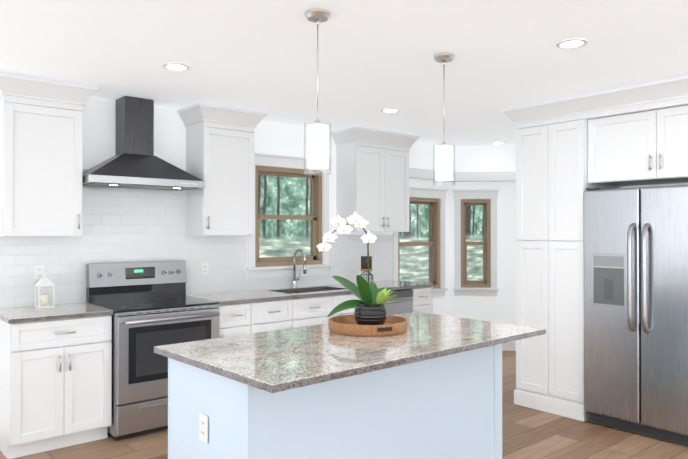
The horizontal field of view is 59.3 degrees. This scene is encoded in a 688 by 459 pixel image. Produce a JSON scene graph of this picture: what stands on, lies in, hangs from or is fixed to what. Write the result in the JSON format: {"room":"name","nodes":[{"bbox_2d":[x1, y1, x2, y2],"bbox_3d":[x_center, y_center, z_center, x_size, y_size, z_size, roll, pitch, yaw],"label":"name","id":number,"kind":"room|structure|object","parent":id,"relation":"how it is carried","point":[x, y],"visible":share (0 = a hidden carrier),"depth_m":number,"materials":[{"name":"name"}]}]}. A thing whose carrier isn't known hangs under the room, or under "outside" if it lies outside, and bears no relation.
{"room":"kitchen","nodes":[
{"label":"kitchen","id":0,"kind":"room"},
{"bbox_2d":[82,97,448,315],"bbox_3d":[-1.910,0.221,4.876,8.310,2.520,0.150,0,0,-40],"label":"wall","id":1,"kind":"structure","parent":0,"point":[99,126],"depth_m":5.72,"materials":[{"name":"white paint"}]},
{"bbox_2d":[0,73,97,236],"bbox_3d":[-2.162,-0.489,4.296,0.670,1.075,0.405,0,0,-40],"label":"upper cabinet","id":2,"kind":"object","parent":1,"relation":"attached to","point":[41,146],"visible":1,"depth_m":4.19,"materials":[{"name":"white paint"}]},
{"bbox_2d":[82,96,204,190],"bbox_3d":[-1.605,-0.683,4.750,0.905,0.708,0.423,0,0,-40],"label":"range hood","id":3,"kind":"object","parent":1,"relation":"attached to","point":[134,162],"visible":0.98,"depth_m":4.71,"materials":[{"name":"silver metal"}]},
{"bbox_2d":[0,169,392,308],"bbox_3d":[-1.169,0.058,5.404,4.522,1.050,0.008,0,0,-40],"label":"tile backsplash","id":4,"kind":"structure","parent":1,"relation":"attached to","point":[120,225],"depth_m":4.97,"materials":[{"name":"white tile"}]},
{"bbox_2d":[34,265,44,280],"bbox_3d":[-2.253,0.319,4.470,0.070,0.114,0.006,0,0,-40],"label":"electrical outlet","id":5,"kind":"object","parent":4,"relation":"attached to","point":[37,273],"visible":0.83,"depth_m":4.46,"materials":[{"name":"white plastic"}]},
{"bbox_2d":[201,262,208,274],"bbox_3d":[-1.230,0.348,5.341,0.070,0.114,0.006,0,0,-40],"label":"electrical outlet","id":6,"kind":"object","parent":4,"relation":"attached to","point":[204,268],"visible":1,"depth_m":5.34,"materials":[{"name":"white plastic"}]},
{"bbox_2d":[177,103,266,235],"bbox_3d":[-1.052,-0.485,5.241,0.655,1.075,0.405,0,0,-40],"label":"upper cabinet","id":7,"kind":"object","parent":1,"relation":"attached to","point":[220,149],"visible":0.98,"depth_m":5.13,"materials":[{"name":"white paint"}]},
{"bbox_2d":[246,153,332,277],"bbox_3d":[-0.565,-0.132,5.989,1.030,1.175,0.198,0,0,-40],"label":"window","id":8,"kind":"structure","parent":1,"relation":"in","point":[277,267],"depth_m":5.99,"materials":[{"name":"beige wood"}]},
{"bbox_2d":[330,127,419,231],"bbox_3d":[0.343,-0.495,6.429,0.930,1.045,0.405,0,0,-40],"label":"upper cabinet","id":9,"kind":"object","parent":1,"relation":"attached to","point":[372,177],"visible":1,"depth_m":6.28,"materials":[{"name":"white paint"}]},
{"bbox_2d":[393,187,447,296],"bbox_3d":[0.863,0.163,7.204,0.960,1.315,0.198,0,0,-40],"label":"window","id":10,"kind":"structure","parent":1,"relation":"in","point":[436,245],"depth_m":7.39,"materials":[{"name":"beige wood"}]},
{"bbox_2d":[409,167,515,181],"bbox_3d":[1.708,-0.652,7.106,2.105,0.115,1.237,0,0,-40],"label":"trim","id":11,"kind":"structure","parent":1,"relation":"attached to","point":[427,174],"depth_m":7.35,"materials":[{"name":"white paint"}]},
{"bbox_2d":[502,342,515,350],"bbox_3d":[1.731,1.435,7.147,2.005,0.110,1.106,0,0,-40],"label":"baseboard","id":12,"kind":"structure","parent":1,"relation":"attached to","point":[509,346],"depth_m":7.43,"materials":[{"name":"white paint"}]},
{"bbox_2d":[302,296,349,315],"bbox_3d":[-0.204,0.692,5.564,0.700,0.184,0.012,0,0,-40],"label":"drawer","id":13,"kind":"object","parent":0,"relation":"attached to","point":[313,305],"depth_m":5.43,"materials":[{"name":"white wood"}]},
{"bbox_2d":[0,351,687,458],"bbox_3d":[1.108,1.524,3.402,11.000,0.100,10.000,0,0,-40],"label":"floor","id":14,"kind":"structure","parent":0,"point":[528,433],"depth_m":4.17,"materials":[{"name":"brown wood"}]},
{"bbox_2d":[0,302,113,458],"bbox_3d":[-2.051,1.020,4.224,0.654,0.915,0.636,0,0,-40],"label":"base cabinet","id":15,"kind":"object","parent":14,"relation":"on","point":[56,377],"visible":1,"depth_m":4.00,"materials":[{"name":"white paint"}]},
{"bbox_2d":[34,268,54,308],"bbox_3d":[-2.155,0.419,4.345,0.108,0.287,0.108,0,0,-40],"label":"lantern","id":16,"kind":"object","parent":15,"relation":"on","point":[44,300],"visible":0.98,"depth_m":4.33,"materials":[{"name":"white metal"}]},
{"bbox_2d":[86,261,219,439],"bbox_3d":[-1.457,0.872,4.656,0.801,1.215,0.729,0,0,-40],"label":"range","id":17,"kind":"object","parent":14,"relation":"on","point":[148,321],"visible":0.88,"depth_m":4.39,"materials":[{"name":"silver metal"}]},
{"bbox_2d":[218,304,257,337],"bbox_3d":[-1.053,1.040,5.096,0.370,0.884,0.598,0,0,-40],"label":"base cabinet","id":18,"kind":"object","parent":14,"relation":"on","point":[251,311],"depth_m":4.88,"materials":[{"name":"white paint"}]},
{"bbox_2d":[258,300,301,332],"bbox_3d":[-0.795,1.041,5.315,0.536,0.884,0.598,0,0,-40],"label":"base cabinet","id":19,"kind":"object","parent":14,"relation":"on","point":[273,315],"depth_m":5.14,"materials":[{"name":"white paint"}]},
{"bbox_2d":[188,280,433,303],"bbox_3d":[-0.214,0.584,5.797,2.557,0.030,0.626,0,0,-40],"label":"countertop","id":20,"kind":"structure","parent":19,"relation":"on","point":[254,296],"depth_m":5.36,"materials":[{"name":"grey stone"}]},
{"bbox_2d":[291,249,306,287],"bbox_3d":[-0.414,0.379,5.849,0.110,0.382,0.217,0,0,-40],"label":"faucet","id":21,"kind":"object","parent":20,"relation":"on","point":[294,283],"visible":1,"depth_m":5.87,"materials":[{"name":"silver metal"}]},
{"bbox_2d":[310,288,325,291],"bbox_3d":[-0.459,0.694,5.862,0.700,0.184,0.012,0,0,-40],"label":"sink","id":22,"kind":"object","parent":20,"relation":"in","point":[311,289],"depth_m":6.00,"materials":[{"name":"grey metal"}]},
{"bbox_2d":[360,256,372,283],"bbox_3d":[0.229,0.418,6.165,0.144,0.305,0.144,0,0,-40],"label":"candle holder","id":23,"kind":"object","parent":20,"relation":"on","point":[364,264],"visible":0.81,"depth_m":6.12,"materials":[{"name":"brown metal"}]},
{"bbox_2d":[302,308,354,326],"bbox_3d":[-0.315,1.140,5.724,0.958,0.690,0.598,0,0,-40],"label":"base cabinet","id":24,"kind":"object","parent":14,"relation":"on","point":[306,320],"depth_m":5.41,"materials":[{"name":"white paint"}]},
{"bbox_2d":[165,348,501,458],"bbox_3d":[0.041,1.022,3.114,1.736,0.904,0.737,0,0,-40],"label":"kitchen island","id":25,"kind":"object","parent":14,"relation":"on","point":[426,386],"depth_m":2.73,"materials":[{"name":"blue paint"}]},
{"bbox_2d":[199,413,207,443],"bbox_3d":[-0.592,0.836,2.543,0.008,0.114,0.070,0,0,-40],"label":"outlet","id":26,"kind":"object","parent":25,"relation":"attached to","point":[203,427],"visible":1,"depth_m":2.54,"materials":[{"name":"white plastic"}]},
{"bbox_2d":[154,312,545,395],"bbox_3d":[0.112,0.552,3.029,1.834,0.030,0.986,0,0,-40],"label":"island countertop","id":27,"kind":"structure","parent":25,"relation":"on","point":[284,360],"depth_m":2.70,"materials":[{"name":"grey stone"}]},
{"bbox_2d":[316,211,407,336],"bbox_3d":[0.107,0.221,3.211,0.487,0.633,0.433,0,0,-40],"label":"potted orchid","id":28,"kind":"object","parent":27,"relation":"on","point":[369,317],"visible":1,"depth_m":3.16,"materials":[{"name":"green plant"}]},
{"bbox_2d":[384,289,413,314],"bbox_3d":[0.304,1.052,6.201,0.594,0.868,0.659,0,0,-40],"label":"dishwasher","id":29,"kind":"object","parent":14,"relation":"on","point":[401,302],"visible":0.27,"depth_m":6.06,"materials":[{"name":"grey"}]},
{"bbox_2d":[398,288,432,313],"bbox_3d":[0.629,1.046,6.529,0.314,0.884,0.598,0,0,-40],"label":"base cabinet","id":30,"kind":"object","parent":14,"relation":"on","point":[423,297],"depth_m":6.31,"materials":[{"name":"white paint"}]},
{"bbox_2d":[510,107,620,421],"bbox_3d":[1.884,0.286,5.089,0.627,2.390,0.615,0,0,-40],"label":"tall cabinet","id":31,"kind":"object","parent":14,"relation":"on","point":[569,150],"depth_m":4.87,"materials":[{"name":"white paint"}]},
{"bbox_2d":[583,185,687,445],"bbox_3d":[2.360,0.579,4.446,0.725,1.800,0.960,0,0,-40],"label":"refrigerator","id":32,"kind":"object","parent":14,"relation":"on","point":[635,264],"visible":0.98,"depth_m":4.31,"materials":[{"name":"grey metal"}]},
{"bbox_2d":[0,0,687,146],"bbox_3d":[1.108,-1.056,3.413,11.000,0.020,10.000,0,0,-40],"label":"ceiling","id":33,"kind":"structure","parent":0,"point":[375,57],"depth_m":3.60,"materials":[{"name":"white paint"}]},
{"bbox_2d":[163,63,189,70],"bbox_3d":[-1.070,-1.039,3.857,0.170,0.008,0.170,0,0,-40],"label":"recessed light","id":34,"kind":"object","parent":33,"relation":"in","point":[177,66],"visible":0.9,"depth_m":3.85,"materials":[{"name":"white paint"}]},
{"bbox_2d":[304,8,331,175],"bbox_3d":[-0.127,-0.656,2.918,0.165,0.780,0.136,0,0,-40],"label":"pendant light","id":35,"kind":"object","parent":33,"relation":"hanging from","point":[317,139],"visible":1,"depth_m":2.88,"materials":[{"name":"white glass"}]},
{"bbox_2d":[381,108,399,112],"bbox_3d":[0.403,-1.033,5.243,0.170,0.008,0.170,0,0,-40],"label":"recessed light","id":36,"kind":"object","parent":33,"relation":"in","point":[389,110],"visible":0.98,"depth_m":5.25,"materials":[{"name":"white paint"}]},
{"bbox_2d":[433,53,455,186],"bbox_3d":[0.600,-0.653,3.622,0.165,0.780,0.136,0,0,-40],"label":"pendant light","id":37,"kind":"object","parent":33,"relation":"hanging from","point":[444,163],"visible":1,"depth_m":3.58,"materials":[{"name":"white glass"}]},
{"bbox_2d":[556,38,587,48],"bbox_3d":[1.276,-1.041,3.385,0.170,0.008,0.170,0,0,-40],"label":"recessed light","id":38,"kind":"object","parent":33,"relation":"in","point":[571,43],"visible":0.98,"depth_m":3.38,"materials":[{"name":"white paint"}]},
{"bbox_2d":[449,146,516,341],"bbox_3d":[2.080,0.232,7.526,1.550,2.520,0.150,0,0,5],"label":"wall","id":39,"kind":"structure","parent":0,"point":[500,307],"depth_m":7.47,"materials":[{"name":"white paint"}]},
{"bbox_2d":[452,189,499,295],"bbox_3d":[1.635,0.165,7.536,0.580,1.315,0.198,0,0,5],"label":"window","id":40,"kind":"structure","parent":39,"relation":"in","point":[486,285],"depth_m":7.49,"materials":[{"name":"beige wood"}]},
{"bbox_2d":[621,183,687,187],"bbox_3d":[3.957,0.214,3.240,0.120,2.520,6.050,0,0,-40],"label":"wall","id":41,"kind":"structure","parent":0,"point":[655,185],"depth_m":4.86,"materials":[{"name":"white paint"}]},
{"bbox_2d":[590,95,687,186],"bbox_3d":[2.441,-0.636,4.487,0.565,0.550,1.030,0,0,-40],"label":"upper cabinet","id":42,"kind":"object","parent":41,"relation":"attached to","point":[646,142],"depth_m":4.40,"materials":[{"name":"white paint"}]},
{"label":"outside","id":43,"kind":"structure","parent":0,"visible":0},
{"bbox_2d":[258,175,482,281],"bbox_3d":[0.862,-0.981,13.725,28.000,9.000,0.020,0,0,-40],"label":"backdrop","id":44,"kind":"structure","parent":43,"point":[408,263],"depth_m":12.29,"materials":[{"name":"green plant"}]}
]}

